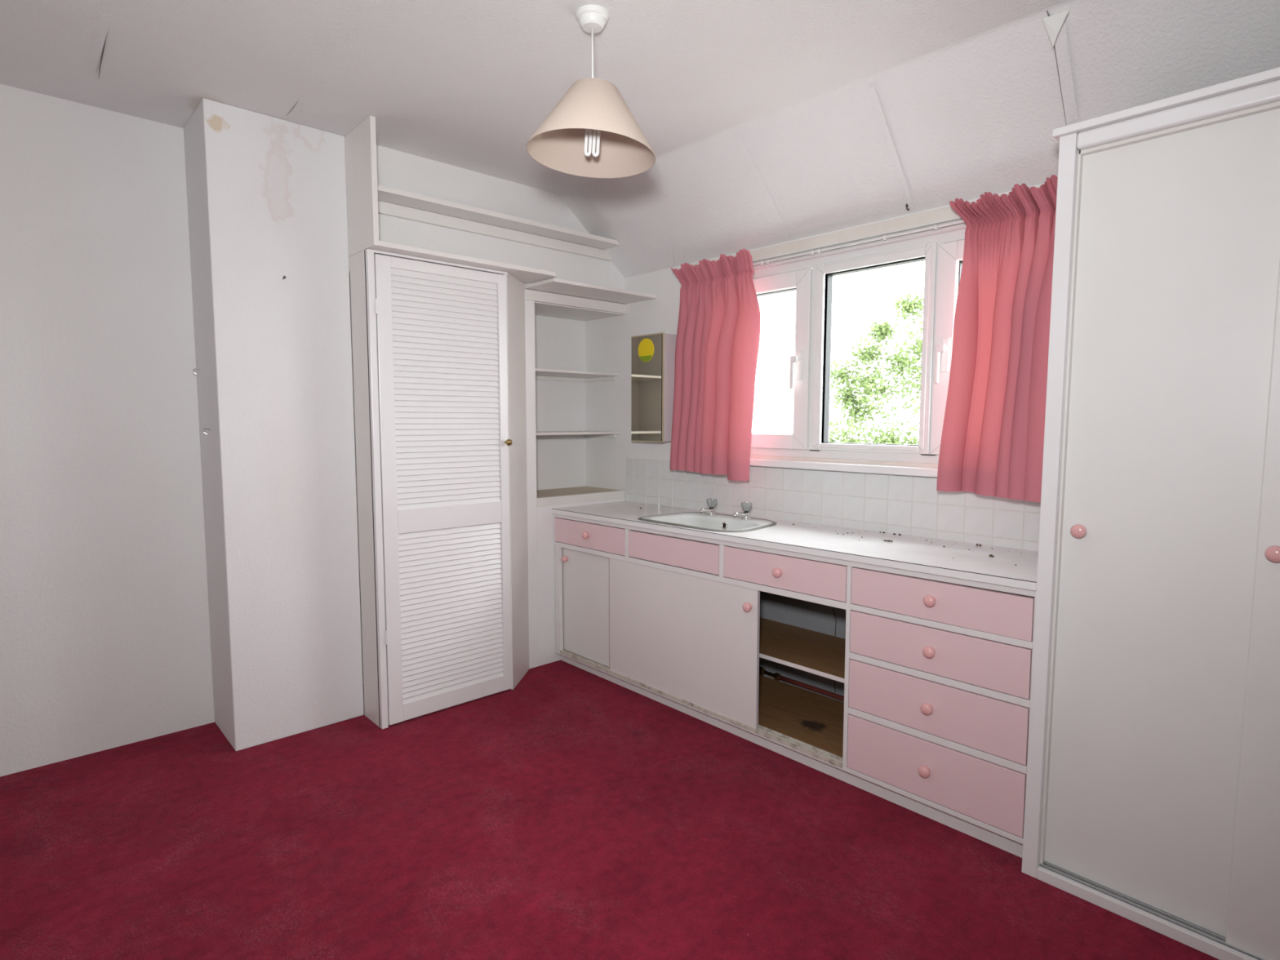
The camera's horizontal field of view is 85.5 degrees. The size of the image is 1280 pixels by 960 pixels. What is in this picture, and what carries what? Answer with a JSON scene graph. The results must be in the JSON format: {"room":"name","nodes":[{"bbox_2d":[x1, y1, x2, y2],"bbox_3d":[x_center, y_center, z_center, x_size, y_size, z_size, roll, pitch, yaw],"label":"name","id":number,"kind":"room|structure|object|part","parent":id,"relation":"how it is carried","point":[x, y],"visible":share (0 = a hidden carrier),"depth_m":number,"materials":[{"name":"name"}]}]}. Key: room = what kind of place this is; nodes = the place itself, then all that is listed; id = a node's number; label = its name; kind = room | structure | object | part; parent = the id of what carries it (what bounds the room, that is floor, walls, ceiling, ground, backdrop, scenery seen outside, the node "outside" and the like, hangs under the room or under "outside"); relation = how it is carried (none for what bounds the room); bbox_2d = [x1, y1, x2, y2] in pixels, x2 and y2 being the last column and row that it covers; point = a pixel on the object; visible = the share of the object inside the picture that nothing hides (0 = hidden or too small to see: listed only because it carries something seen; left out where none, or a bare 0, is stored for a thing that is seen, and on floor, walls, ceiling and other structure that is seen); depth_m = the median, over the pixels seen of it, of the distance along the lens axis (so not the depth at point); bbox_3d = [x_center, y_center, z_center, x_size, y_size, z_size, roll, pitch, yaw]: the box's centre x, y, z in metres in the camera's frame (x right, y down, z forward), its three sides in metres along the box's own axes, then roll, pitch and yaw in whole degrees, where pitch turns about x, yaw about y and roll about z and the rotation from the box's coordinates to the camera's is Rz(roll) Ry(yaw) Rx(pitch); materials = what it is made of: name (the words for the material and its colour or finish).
{"room":"bedroom","nodes":[
{"label":"bedroom","id":0,"kind":"room"},
{"bbox_2d":[0,84,586,776],"bbox_3d":[-1.576,-0.279,2.907,3.700,2.720,0.150,-4,7,-42],"label":"wall","id":1,"kind":"structure","parent":0,"point":[105,638],"depth_m":2.48,"materials":[{"name":"paint"}]},
{"bbox_2d":[183,97,624,751],"bbox_3d":[-0.897,-0.214,3.207,1.903,2.300,0.340,-4,7,-42],"label":"wall","id":2,"kind":"structure","parent":0,"point":[267,198],"depth_m":2.60,"materials":[{"name":"paint"}]},
{"bbox_2d":[344,115,656,304],"bbox_3d":[-0.524,-1.117,3.072,1.433,0.474,0.250,-4,7,-42],"label":"shelving","id":3,"kind":"object","parent":2,"relation":"attached to","point":[366,199],"visible":0.88,"depth_m":2.86,"materials":[{"name":"beige paint"}]},
{"bbox_3d":[-1.044,-1.088,2.594,0.020,0.452,0.250,-4,7,-42],"label":"panel","id":4,"kind":"part","parent":3,"relation":"part of","materials":[{"name":"beige paint"}]},
{"bbox_3d":[-0.748,-0.896,2.884,0.786,0.019,0.249,-4,7,-42],"label":"board","id":5,"kind":"part","parent":3,"relation":"part of","materials":[{"name":"beige paint"}]},
{"bbox_3d":[-0.599,-1.146,3.074,1.290,0.020,0.140,-4,7,-42],"label":"shelf","id":6,"kind":"part","parent":3,"relation":"part of","materials":[{"name":"beige paint"}]},
{"bbox_2d":[0,659,1218,959],"bbox_3d":[-0.208,1.149,1.500,3.350,0.120,3.950,-4,7,-42],"label":"floor","id":7,"kind":"structure","parent":0,"point":[570,812],"depth_m":1.94,"materials":[{"name":"carpet"}]},
{"bbox_2d":[349,248,528,728],"bbox_3d":[-0.770,0.034,2.970,0.798,1.848,0.227,-4,7,-42],"label":"tall cabinet","id":8,"kind":"object","parent":7,"relation":"on","point":[438,347],"visible":1,"depth_m":2.83,"materials":[{"name":"beige paint"}]},
{"bbox_3d":[-1.074,0.055,2.725,0.018,1.848,0.162,-4,7,-42],"label":"panel","id":9,"kind":"part","parent":8,"relation":"part of","materials":[{"name":"beige paint"}]},
{"bbox_3d":[-0.785,-0.843,2.795,0.466,0.040,0.031,-4,7,-42],"label":"rail","id":10,"kind":"part","parent":8,"relation":"part of","materials":[{"name":"white wood"}]},
{"bbox_3d":[-0.787,0.151,2.881,0.466,0.094,0.031,-4,7,-42],"label":"rail","id":11,"kind":"part","parent":8,"relation":"part of","materials":[{"name":"white wood"}]},
{"bbox_3d":[-0.788,0.920,2.947,0.466,0.070,0.031,-4,7,-42],"label":"rail","id":12,"kind":"part","parent":8,"relation":"part of","materials":[{"name":"white wood"}]},
{"bbox_3d":[-0.573,-0.164,3.005,0.029,0.029,0.036,-4,7,-42],"label":"knob","id":13,"kind":"part","parent":8,"relation":"part of","materials":[{"name":"gold metal"}]},
{"bbox_3d":[-0.567,0.016,3.186,0.023,1.847,0.274,1,5,7],"label":"canted panel","id":14,"kind":"part","parent":8,"relation":"part of","materials":[{"name":"beige paint"}]},
{"bbox_2d":[524,288,626,668],"bbox_3d":[-0.426,-0.012,3.650,0.633,1.824,0.353,-4,7,-42],"label":"shelf unit","id":15,"kind":"object","parent":7,"relation":"on","point":[540,503],"visible":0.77,"depth_m":3.42,"materials":[{"name":"beige paint"}]},
{"bbox_3d":[-0.435,-0.559,3.628,0.612,0.014,0.301,-4,7,-42],"label":"shelf","id":16,"kind":"part","parent":15,"relation":"part of","materials":[{"name":"beige paint"}]},
{"bbox_3d":[-0.436,-0.248,3.655,0.612,0.014,0.301,-4,7,-42],"label":"shelf","id":17,"kind":"part","parent":15,"relation":"part of","materials":[{"name":"beige paint"}]},
{"bbox_3d":[-0.421,0.071,3.678,0.599,0.016,0.329,-4,7,-42],"label":"shelf","id":18,"kind":"part","parent":15,"relation":"part of","materials":[{"name":"beige wood"}]},
{"bbox_3d":[-0.295,0.507,3.594,0.576,0.800,0.020,-4,7,-42],"label":"panel","id":19,"kind":"part","parent":15,"relation":"part of","materials":[{"name":"white wood"}]},
{"bbox_2d":[554,513,1035,857],"bbox_3d":[0.478,0.600,2.812,0.505,0.776,2.180,-4,6,-42],"label":"vanity unit","id":20,"kind":"object","parent":7,"relation":"on","point":[932,673],"visible":0.97,"depth_m":2.39,"materials":[{"name":"paint"}]},
{"bbox_3d":[-0.370,0.389,3.405,0.027,0.033,0.033,-4,6,-42],"label":"knob","id":21,"kind":"part","parent":20,"relation":"part of","materials":[{"name":"pink plastic"}]},
{"bbox_3d":[-0.255,0.258,3.228,0.028,0.034,0.034,-4,6,-42],"label":"knob","id":22,"kind":"part","parent":20,"relation":"part of","materials":[{"name":"pink plastic"}]},
{"bbox_3d":[-0.190,0.601,3.255,0.013,0.532,0.564,-4,6,-42],"label":"sliding door","id":23,"kind":"part","parent":20,"relation":"part of","materials":[{"name":"beige paint"}]},
{"bbox_3d":[-0.239,0.260,3.245,0.018,0.117,0.520,-4,6,-42],"label":"drawer","id":24,"kind":"part","parent":20,"relation":"part of","materials":[{"name":"pink paint"}]},
{"bbox_3d":[0.131,0.292,2.846,0.018,0.114,0.519,-4,6,-42],"label":"false drawer","id":25,"kind":"part","parent":20,"relation":"part of","materials":[{"name":"pink paint"}]},
{"bbox_3d":[0.149,0.633,2.857,0.013,0.532,0.840,-4,6,-42],"label":"sliding door","id":26,"kind":"part","parent":20,"relation":"part of","materials":[{"name":"paint"}]},
{"bbox_3d":[0.130,0.364,2.855,0.020,0.022,1.618,-4,6,-42],"label":"rail","id":27,"kind":"part","parent":20,"relation":"part of","materials":[{"name":"paint"}]},
{"bbox_3d":[0.395,0.467,2.545,0.028,0.034,0.034,-4,6,-42],"label":"knob","id":28,"kind":"part","parent":20,"relation":"part of","materials":[{"name":"pink plastic"}]},
{"bbox_3d":[0.482,0.325,2.432,0.028,0.034,0.034,-4,6,-42],"label":"knob","id":29,"kind":"part","parent":20,"relation":"part of","materials":[{"name":"pink plastic"}]},
{"bbox_3d":[0.499,0.324,2.446,0.018,0.117,0.518,-4,6,-42],"label":"drawer","id":30,"kind":"part","parent":20,"relation":"part of","materials":[{"name":"pink paint"}]},
{"bbox_3d":[0.322,0.926,2.693,0.020,0.016,2.180,-4,6,-42],"label":"rail","id":31,"kind":"part","parent":20,"relation":"part of","materials":[{"name":"paint"}]},
{"bbox_2d":[551,501,1038,591],"bbox_3d":[0.479,0.202,2.784,0.484,0.025,2.184,-4,6,-42],"label":"countertop","id":32,"kind":"structure","parent":20,"relation":"on","point":[917,554],"depth_m":2.36,"materials":[{"name":"grey laminate"}]},
{"bbox_2d":[637,511,777,544],"bbox_3d":[0.301,0.242,2.959,0.404,0.144,0.572,-4,6,-42],"label":"basin","id":33,"kind":"object","parent":32,"relation":"in","point":[720,522],"visible":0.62,"depth_m":3.01,"materials":[{"name":"white ceramic"}]},
{"bbox_2d":[699,497,716,515],"bbox_3d":[0.300,0.122,3.098,0.109,0.076,0.049,-4,6,-42],"label":"tap","id":34,"kind":"object","parent":32,"relation":"on","point":[711,502],"visible":1,"depth_m":3.10,"materials":[{"name":"silver metal"}]},
{"bbox_3d":[0.294,0.140,3.089,0.024,0.032,0.087,5,7,44],"label":"spout","id":35,"kind":"part","parent":34,"relation":"part of","materials":[{"name":"silver metal"}]},
{"bbox_3d":[0.323,0.103,3.117,0.045,0.037,0.045,2,5,25],"label":"handle","id":36,"kind":"part","parent":34,"relation":"part of","materials":[{"name":"grey plastic"}]},
{"bbox_2d":[733,501,751,519],"bbox_3d":[0.435,0.133,2.957,0.110,0.076,0.049,-4,6,-42],"label":"tap","id":37,"kind":"object","parent":32,"relation":"on","point":[746,506],"visible":1,"depth_m":2.96,"materials":[{"name":"silver metal"}]},
{"bbox_3d":[0.427,0.150,2.951,0.087,0.032,0.024,-4,6,-42],"label":"spout","id":38,"kind":"part","parent":37,"relation":"part of","materials":[{"name":"silver metal"}]},
{"bbox_3d":[0.458,0.114,2.976,0.045,0.037,0.045,-2,5,-20],"label":"handle","id":39,"kind":"part","parent":37,"relation":"part of","materials":[{"name":"grey plastic"}]},
{"bbox_2d":[640,507,1016,565],"bbox_3d":[0.620,0.191,2.739,0.313,0.013,1.827,-4,7,-42],"label":"debris","id":40,"kind":"object","parent":32,"relation":"on","point":[990,555],"visible":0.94,"depth_m":2.44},
{"bbox_3d":[0.320,0.236,2.637,0.020,0.021,2.180,-4,6,-42],"label":"rail","id":41,"kind":"part","parent":20,"relation":"part of","materials":[{"name":"paint"}]},
{"bbox_2d":[759,666,844,701],"bbox_3d":[0.679,0.867,2.944,0.032,0.030,0.800,-4,7,-42],"label":"copper pipe","id":42,"kind":"object","parent":20,"relation":"on","point":[762,671],"visible":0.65,"depth_m":2.93,"materials":[{"name":"red"}]},
{"bbox_2d":[759,617,845,678],"bbox_3d":[0.329,0.629,3.047,0.392,0.014,1.604,-4,6,-42],"label":"shelf","id":43,"kind":"object","parent":20,"relation":"attached to","point":[820,651],"depth_m":2.70,"materials":[{"name":"wood"}]},
{"bbox_3d":[0.475,0.683,3.186,0.002,0.425,1.607,-4,7,-42],"label":"panel","id":44,"kind":"part","parent":20,"relation":"part of","materials":[{"name":"brown wood"}]},
{"bbox_3d":[0.852,0.873,2.074,0.028,0.034,0.034,-4,6,-42],"label":"knob","id":45,"kind":"part","parent":20,"relation":"part of","materials":[{"name":"pink plastic"}]},
{"bbox_3d":[0.853,0.680,2.058,0.028,0.034,0.034,-4,6,-42],"label":"knob","id":46,"kind":"part","parent":20,"relation":"part of","materials":[{"name":"pink plastic"}]},
{"bbox_3d":[0.853,0.507,2.043,0.028,0.034,0.034,-4,6,-42],"label":"knob","id":47,"kind":"part","parent":20,"relation":"part of","materials":[{"name":"pink plastic"}]},
{"bbox_3d":[0.851,0.355,2.033,0.028,0.034,0.034,-4,6,-42],"label":"knob","id":48,"kind":"part","parent":20,"relation":"part of","materials":[{"name":"pink plastic"}]},
{"bbox_3d":[0.871,0.875,2.088,0.018,0.179,0.535,-4,6,-42],"label":"drawer","id":49,"kind":"part","parent":20,"relation":"part of","materials":[{"name":"pink paint"}]},
{"bbox_3d":[0.872,0.771,2.081,0.020,0.022,0.540,-4,6,-42],"label":"drawer rail","id":50,"kind":"part","parent":20,"relation":"part of","materials":[{"name":"paint"}]},
{"bbox_3d":[0.871,0.679,2.072,0.018,0.158,0.535,-4,6,-42],"label":"drawer","id":51,"kind":"part","parent":20,"relation":"part of","materials":[{"name":"pink paint"}]},
{"bbox_3d":[0.872,0.587,2.066,0.020,0.020,0.540,-4,6,-42],"label":"drawer rail","id":52,"kind":"part","parent":20,"relation":"part of","materials":[{"name":"paint"}]},
{"bbox_3d":[0.870,0.507,2.058,0.018,0.136,0.535,-4,6,-42],"label":"drawer","id":53,"kind":"part","parent":20,"relation":"part of","materials":[{"name":"pink paint"}]},
{"bbox_3d":[0.872,0.426,2.053,0.020,0.019,0.540,-4,6,-42],"label":"drawer rail","id":54,"kind":"part","parent":20,"relation":"part of","materials":[{"name":"paint"}]},
{"bbox_3d":[0.870,0.357,2.046,0.018,0.119,0.535,-4,6,-42],"label":"drawer","id":55,"kind":"part","parent":20,"relation":"part of","materials":[{"name":"pink paint"}]},
{"bbox_2d":[1021,66,1279,959],"bbox_3d":[1.688,0.129,1.442,0.523,1.930,1.423,-4,7,-42],"label":"wardrobe","id":56,"kind":"object","parent":7,"relation":"on","point":[1153,792],"visible":1,"depth_m":1.62,"materials":[{"name":"paint"}]},
{"bbox_3d":[1.108,0.129,1.749,0.029,0.035,0.035,-4,7,-42],"label":"knob","id":57,"kind":"part","parent":56,"relation":"part of","materials":[{"name":"pink plastic"}]},
{"bbox_3d":[1.527,1.091,1.344,0.018,0.030,1.374,-4,7,-42],"label":"rail","id":58,"kind":"part","parent":56,"relation":"part of","materials":[{"name":"white wood"}]},
{"bbox_3d":[1.521,-0.810,1.204,0.064,0.018,1.423,-4,7,-42],"label":"cornice","id":59,"kind":"part","parent":56,"relation":"part of","materials":[{"name":"white wood"}]},
{"bbox_3d":[1.533,-0.780,1.185,0.024,0.038,1.374,-4,7,-42],"label":"rail","id":60,"kind":"part","parent":56,"relation":"part of","materials":[{"name":"white wood"}]},
{"bbox_3d":[1.563,0.152,1.257,0.016,1.855,0.663,-4,7,-42],"label":"sliding door","id":61,"kind":"part","parent":56,"relation":"part of","materials":[{"name":"paint"}]},
{"bbox_3d":[1.344,0.156,1.463,0.029,0.035,0.035,-4,7,-42],"label":"knob","id":62,"kind":"part","parent":56,"relation":"part of","materials":[{"name":"pink plastic"}]},
{"bbox_2d":[0,0,1279,278],"bbox_3d":[-0.208,-1.174,1.193,3.500,0.638,4.100,-4,7,-42],"label":"ceiling","id":63,"kind":"structure","parent":0,"point":[764,122],"depth_m":2.13,"materials":[{"name":"paint"}]},
{"bbox_2d":[526,4,655,178],"bbox_3d":[-0.132,-1.062,1.875,0.352,0.377,0.352,-4,7,-42],"label":"pendant lamp","id":64,"kind":"object","parent":63,"relation":"hanging from","point":[592,131],"visible":1,"depth_m":1.88,"materials":[{"name":"beige fabric"}]},
{"bbox_3d":[-0.132,-0.969,1.883,0.352,0.189,0.352,-4,7,-42],"label":"lamp shade","id":65,"kind":"part","parent":64,"relation":"part of","materials":[{"name":"fabric"}]},
{"bbox_3d":[-0.128,-1.131,1.869,0.005,0.180,0.005,2,5,25],"label":"cord","id":66,"kind":"part","parent":64,"relation":"part of","materials":[{"name":"white plastic"}]},
{"bbox_2d":[585,183,1044,551],"bbox_3d":[1.097,-0.247,2.585,0.207,2.720,3.950,-4,7,-42],"label":"wall","id":67,"kind":"structure","parent":0,"point":[902,504],"depth_m":3.10,"materials":[{"name":"tile"}]},
{"bbox_2d":[631,332,676,442],"bbox_3d":[0.068,-0.457,3.469,0.102,0.529,0.226,-4,7,-42],"label":"upper cabinet","id":68,"kind":"object","parent":67,"relation":"attached to","point":[652,381],"visible":0.94,"depth_m":3.40,"materials":[{"name":"beige wood"}]},
{"bbox_2d":[638,337,653,361],"bbox_3d":[0.029,-0.642,3.421,0.001,0.115,0.115,-4,7,-42],"label":"round sticker","id":69,"kind":"object","parent":68,"relation":"attached to","point":[646,348],"visible":1,"depth_m":3.42,"materials":[{"name":"yellow paper"}]},
{"bbox_2d":[631,333,661,441],"bbox_3d":[0.034,-0.454,3.442,0.011,0.518,0.218,-4,7,-42],"label":"mirror","id":70,"kind":"object","parent":68,"relation":"on","point":[646,376],"depth_m":3.44,"materials":[{"name":"beige mirror"}]},
{"bbox_3d":[0.037,-0.715,3.418,0.016,0.006,0.226,-4,7,-42],"label":"trim","id":71,"kind":"part","parent":68,"relation":"part of","materials":[{"name":"beige wood"}]},
{"bbox_3d":[0.036,-0.193,3.463,0.016,0.005,0.226,-4,7,-42],"label":"trim","id":72,"kind":"part","parent":68,"relation":"part of","materials":[{"name":"beige wood"}]},
{"bbox_3d":[0.113,-0.447,3.359,0.011,0.523,0.004,-4,7,-42],"label":"edge trim","id":73,"kind":"part","parent":68,"relation":"part of","materials":[{"name":"beige wood"}]},
{"bbox_2d":[749,222,966,477],"bbox_3d":[0.859,-0.477,2.699,0.133,0.886,1.630,-4,7,-42],"label":"window","id":74,"kind":"structure","parent":67,"relation":"in","point":[942,249],"depth_m":2.73,"materials":[{"name":"white plastic"}]},
{"bbox_3d":[0.644,-0.447,2.879,0.033,0.137,0.036,-4,7,-42],"label":"lever","id":75,"kind":"part","parent":74,"relation":"part of","materials":[{"name":"white plastic"}]},
{"bbox_3d":[0.664,-0.479,2.884,0.010,0.120,0.026,-4,7,-42],"label":"handle","id":76,"kind":"part","parent":74,"relation":"part of","materials":[{"name":"white plastic"}]},
{"bbox_3d":[0.841,-0.049,2.720,0.085,0.030,1.630,-4,7,-42],"label":"sill","id":77,"kind":"part","parent":74,"relation":"part of","materials":[{"name":"white wood"}]},
{"bbox_2d":[809,241,937,453],"bbox_3d":[0.897,-0.487,2.689,0.065,0.755,0.506,-4,7,-42],"label":"light","id":78,"kind":"object","parent":74,"relation":"attached to","point":[823,272],"depth_m":2.71,"materials":[{"name":"clear glass"}]},
{"bbox_3d":[1.057,-0.408,2.433,0.033,0.137,0.036,-4,7,-42],"label":"lever","id":79,"kind":"part","parent":74,"relation":"part of","materials":[{"name":"white plastic"}]},
{"bbox_3d":[1.077,-0.440,2.438,0.010,0.120,0.026,-4,7,-42],"label":"handle","id":80,"kind":"part","parent":74,"relation":"part of","materials":[{"name":"white plastic"}]},
{"bbox_2d":[752,217,964,266],"bbox_3d":[0.789,-0.907,2.671,0.024,0.027,1.720,-4,7,-42],"label":"track","id":81,"kind":"object","parent":67,"relation":"attached to","point":[935,225],"visible":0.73,"depth_m":2.61,"materials":[{"name":"white plastic"}]},
{"bbox_2d":[669,248,760,480],"bbox_3d":[0.312,-0.498,3.102,0.116,0.975,0.522,-4,7,-42],"label":"curtain","id":82,"kind":"object","parent":81,"relation":"hanging from","point":[717,340],"visible":1,"depth_m":3.05,"materials":[{"name":"fabric"}]},
{"bbox_2d":[936,174,1057,502],"bbox_3d":[1.159,-0.426,2.178,0.113,0.972,0.405,-4,7,-42],"label":"curtain","id":83,"kind":"object","parent":81,"relation":"hanging from","point":[992,443],"visible":0.82,"depth_m":2.19,"materials":[{"name":"fabric"}]},
{"bbox_2d":[692,186,1039,266],"bbox_3d":[0.810,-0.944,2.680,0.022,0.049,1.730,-4,7,-42],"label":"trim","id":84,"kind":"structure","parent":67,"relation":"attached to","point":[945,213],"depth_m":2.64,"materials":[{"name":"white wood"}]},
{"label":"outside","id":85,"kind":"structure","parent":0,"visible":0},
{"bbox_3d":[33.139,0.776,38.421,94.400,0.200,185.000,-4,7,-42],"label":"ground","id":86,"kind":"structure","parent":85,"visible":0},
{"bbox_2d":[828,291,924,444],"bbox_3d":[3.764,0.330,9.135,1.538,5.669,3.173,-4,7,-42],"label":"tree","id":87,"kind":"object","parent":86,"relation":"on","point":[880,331],"visible":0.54,"depth_m":9.44,"materials":[{"name":"green plant"}]}
]}

